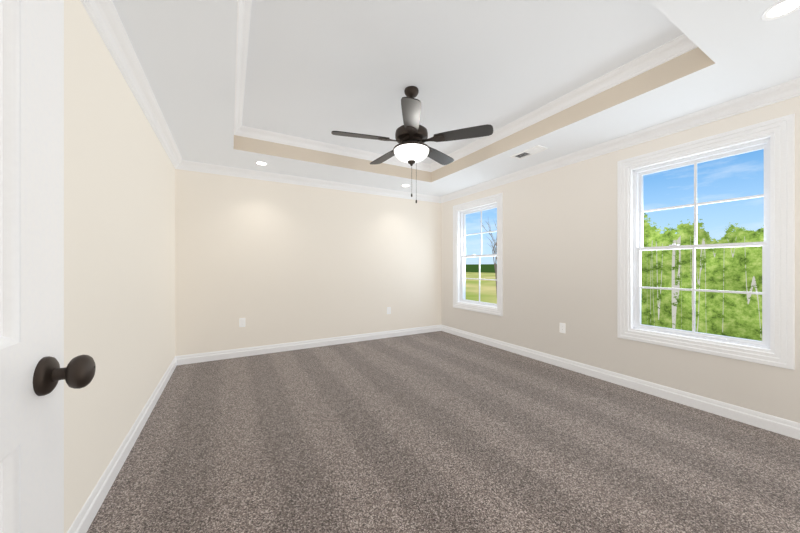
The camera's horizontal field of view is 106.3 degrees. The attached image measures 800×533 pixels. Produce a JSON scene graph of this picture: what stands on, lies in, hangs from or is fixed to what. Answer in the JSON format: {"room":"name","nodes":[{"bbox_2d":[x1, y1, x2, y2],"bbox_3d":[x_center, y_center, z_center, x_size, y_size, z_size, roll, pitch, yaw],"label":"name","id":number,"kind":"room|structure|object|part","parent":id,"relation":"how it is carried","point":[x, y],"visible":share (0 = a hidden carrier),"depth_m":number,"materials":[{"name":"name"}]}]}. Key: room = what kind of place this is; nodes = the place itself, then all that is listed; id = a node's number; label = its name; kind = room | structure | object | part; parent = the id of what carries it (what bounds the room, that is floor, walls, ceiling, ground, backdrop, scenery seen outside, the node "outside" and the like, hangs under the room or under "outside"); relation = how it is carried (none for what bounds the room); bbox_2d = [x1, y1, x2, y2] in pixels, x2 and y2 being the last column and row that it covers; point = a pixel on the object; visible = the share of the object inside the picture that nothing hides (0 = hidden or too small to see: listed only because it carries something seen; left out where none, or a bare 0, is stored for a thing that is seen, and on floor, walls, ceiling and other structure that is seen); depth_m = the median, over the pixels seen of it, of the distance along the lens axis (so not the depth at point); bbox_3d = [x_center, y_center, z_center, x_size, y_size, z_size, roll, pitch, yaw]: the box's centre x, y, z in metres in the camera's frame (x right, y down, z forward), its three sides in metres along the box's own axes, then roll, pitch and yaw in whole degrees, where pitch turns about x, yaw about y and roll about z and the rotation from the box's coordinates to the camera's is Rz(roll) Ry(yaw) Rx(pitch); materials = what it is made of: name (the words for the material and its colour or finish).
{"room":"empty bedroom","nodes":[
{"label":"empty bedroom","id":0,"kind":"room"},
{"bbox_2d":[64,0,174,532],"bbox_3d":[-1.653,-0.250,1.598,0.160,2.860,4.790,0,0,-29],"label":"wall","id":1,"kind":"structure","parent":0,"point":[119,248],"depth_m":1.61,"materials":[{"name":"beige paint"}]},
{"bbox_2d":[67,356,178,532],"bbox_3d":[-1.576,1.125,1.642,0.017,0.110,4.470,0,0,-30],"label":"baseboard","id":2,"kind":"structure","parent":1,"relation":"attached to","point":[84,519],"depth_m":1.68,"materials":[{"name":"white paint"}]},
{"bbox_2d":[175,169,440,355],"bbox_3d":[-1.001,-0.250,4.627,3.959,2.860,0.160,0,0,-29],"label":"wall","id":3,"kind":"structure","parent":0,"point":[271,262],"depth_m":4.25,"materials":[{"name":"beige paint"}]},
{"bbox_2d":[239,318,244,326],"bbox_3d":[-2.064,0.735,3.929,0.070,0.114,0.008,0,0,-29],"label":"electrical outlet","id":4,"kind":"object","parent":3,"relation":"attached to","point":[241,322],"visible":1,"depth_m":3.92,"materials":[{"name":"white plastic"}]},
{"bbox_2d":[179,325,438,364],"bbox_3d":[-0.957,1.125,4.550,3.900,0.110,0.017,0,0,-30],"label":"baseboard","id":5,"kind":"structure","parent":3,"relation":"attached to","point":[250,351],"depth_m":4.25,"materials":[{"name":"white paint"}]},
{"bbox_2d":[87,331,799,532],"bbox_3d":[0.420,1.230,2.116,4.279,0.100,5.930,0,0,-29],"label":"floor","id":6,"kind":"structure","parent":0,"point":[438,432],"depth_m":1.89,"materials":[{"name":"grey carpet"}]},
{"bbox_2d":[112,0,799,196],"bbox_3d":[0.139,-1.470,2.612,3.959,0.420,4.470,0,0,-29],"label":"ceiling","id":7,"kind":"structure","parent":0,"point":[185,51],"depth_m":2.16,"materials":[{"name":"white paint"}]},
{"bbox_2d":[80,0,183,168],"bbox_3d":[-1.547,-1.213,1.658,0.085,0.094,4.470,0,0,-30],"label":"crown molding","id":8,"kind":"structure","parent":7,"relation":"attached to","point":[105,19],"depth_m":1.81,"materials":[{"name":"white paint"}]},
{"bbox_2d":[255,161,267,165],"bbox_3d":[-1.690,-1.258,3.663,0.152,0.007,0.152,0,0,-29],"label":"recessed light","id":9,"kind":"object","parent":7,"relation":"in","point":[261,163],"visible":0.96,"depth_m":3.67,"materials":[{"name":"white paint"}]},
{"bbox_2d":[180,160,439,202],"bbox_3d":[-0.941,-1.213,4.521,3.780,0.094,0.085,0,0,-30],"label":"crown molding","id":10,"kind":"structure","parent":7,"relation":"attached to","point":[188,165],"depth_m":4.24,"materials":[{"name":"white paint"}]},
{"bbox_2d":[242,0,683,163],"bbox_3d":[0.086,-1.600,2.539,2.630,0.200,3.064,0,0,-29],"label":"ceiling tray","id":11,"kind":"object","parent":7,"relation":"attached to","point":[319,70],"visible":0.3,"depth_m":2.16,"materials":[{"name":"white paint"}]},
{"bbox_2d":[331,86,492,202],"bbox_3d":[0.067,-1.012,2.579,1.277,0.975,1.245,0,0,-29],"label":"fan","id":12,"kind":"object","parent":11,"relation":"hanging from","point":[411,148],"visible":1,"depth_m":2.44,"materials":[{"name":"black metal"}]},
{"bbox_3d":[0.098,-0.940,2.549,0.298,0.096,0.298,0,0,-29],"label":"lamp shade","id":13,"kind":"part","parent":12,"relation":"part of","materials":[{"name":"white glass"}]},
{"bbox_2d":[234,0,697,171],"bbox_3d":[0.086,-1.456,2.539,2.590,0.088,3.024,0,0,-29],"label":"crown molding","id":14,"kind":"structure","parent":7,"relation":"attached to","point":[667,51],"depth_m":2.66,"materials":[{"name":"white paint"}]},
{"bbox_2d":[510,145,547,159],"bbox_3d":[1.416,-1.254,3.306,0.160,0.012,0.360,0,0,-29],"label":"ceiling vent","id":15,"kind":"object","parent":7,"relation":"in","point":[529,152],"visible":1,"depth_m":3.28,"materials":[{"name":"white metal"}]},
{"bbox_2d":[440,77,799,202],"bbox_3d":[1.825,-1.213,3.566,0.085,0.094,4.470,0,0,-30],"label":"crown molding","id":16,"kind":"structure","parent":7,"relation":"attached to","point":[790,89],"depth_m":2.68,"materials":[{"name":"white paint"}]},
{"bbox_2d":[761,0,799,20],"bbox_3d":[1.871,-1.258,1.459,0.152,0.007,0.152,0,0,-29],"label":"recessed light","id":17,"kind":"object","parent":7,"relation":"in","point":[782,8],"visible":1,"depth_m":1.47,"materials":[{"name":"white paint"}]},
{"bbox_2d":[441,96,799,422],"bbox_3d":[1.932,-0.250,3.626,0.160,2.860,4.790,0,0,-29],"label":"wall","id":18,"kind":"structure","parent":0,"point":[559,245],"depth_m":3.27,"materials":[{"name":"beige paint"}]},
{"bbox_2d":[453,193,502,315],"bbox_3d":[1.275,-0.170,4.794,0.213,1.762,1.082,0,0,-29],"label":"window","id":19,"kind":"structure","parent":18,"relation":"in","point":[460,212],"depth_m":4.86,"materials":[{"name":"white paint"}]},
{"bbox_2d":[560,323,564,332],"bbox_3d":[1.901,0.720,3.511,0.008,0.114,0.070,0,0,-29],"label":"electrical outlet","id":20,"kind":"object","parent":18,"relation":"attached to","point":[562,327],"visible":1,"depth_m":3.51,"materials":[{"name":"white plastic"}]},
{"bbox_2d":[439,325,799,439],"bbox_3d":[1.855,1.125,3.583,0.017,0.110,4.470,0,0,-30],"label":"baseboard","id":21,"kind":"structure","parent":18,"relation":"attached to","point":[768,422],"depth_m":2.71,"materials":[{"name":"white paint"}]},
{"bbox_2d":[617,113,794,369],"bbox_3d":[2.528,-0.170,2.579,0.213,1.762,1.082,0,0,-29],"label":"window","id":22,"kind":"structure","parent":18,"relation":"in","point":[774,139],"depth_m":2.34,"materials":[{"name":"white paint"}]},
{"bbox_3d":[1.279,-0.250,0.597,3.959,2.860,0.160,0,0,-30],"label":"wall","id":23,"kind":"structure","parent":0,"visible":0},
{"bbox_2d":[0,0,95,532],"bbox_3d":[-0.443,0.154,0.199,0.157,2.028,0.826,0,0,-29],"label":"door","id":24,"kind":"structure","parent":23,"relation":"in","point":[34,373],"depth_m":0.47,"materials":[{"name":"white paint"}]},
{"label":"outside","id":25,"kind":"structure","parent":0,"visible":0},
{"bbox_2d":[466,272,496,303],"bbox_3d":[67.473,4.180,290.945,396.013,0.001,560.000,0,0,-30],"label":"field","id":26,"kind":"structure","parent":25,"point":[488,294],"depth_m":59.72,"materials":[{"name":"green plant"}]},
{"bbox_2d":[466,264,496,272],"bbox_3d":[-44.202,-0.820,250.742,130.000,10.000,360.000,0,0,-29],"label":"hedge","id":27,"kind":"object","parent":26,"relation":"on","point":[487,268],"depth_m":205.80,"materials":[{"name":"green plant"}]},
{"bbox_2d":[482,219,496,293],"bbox_3d":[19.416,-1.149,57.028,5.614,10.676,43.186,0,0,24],"label":"bare tree","id":28,"kind":"object","parent":26,"relation":"on","point":[493,247],"depth_m":39.59,"materials":[{"name":"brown plant"}]},
{"bbox_2d":[641,213,763,340],"bbox_3d":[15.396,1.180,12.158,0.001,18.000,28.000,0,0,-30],"label":"trees","id":29,"kind":"object","parent":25,"point":[738,315],"depth_m":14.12,"materials":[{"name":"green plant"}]}
]}

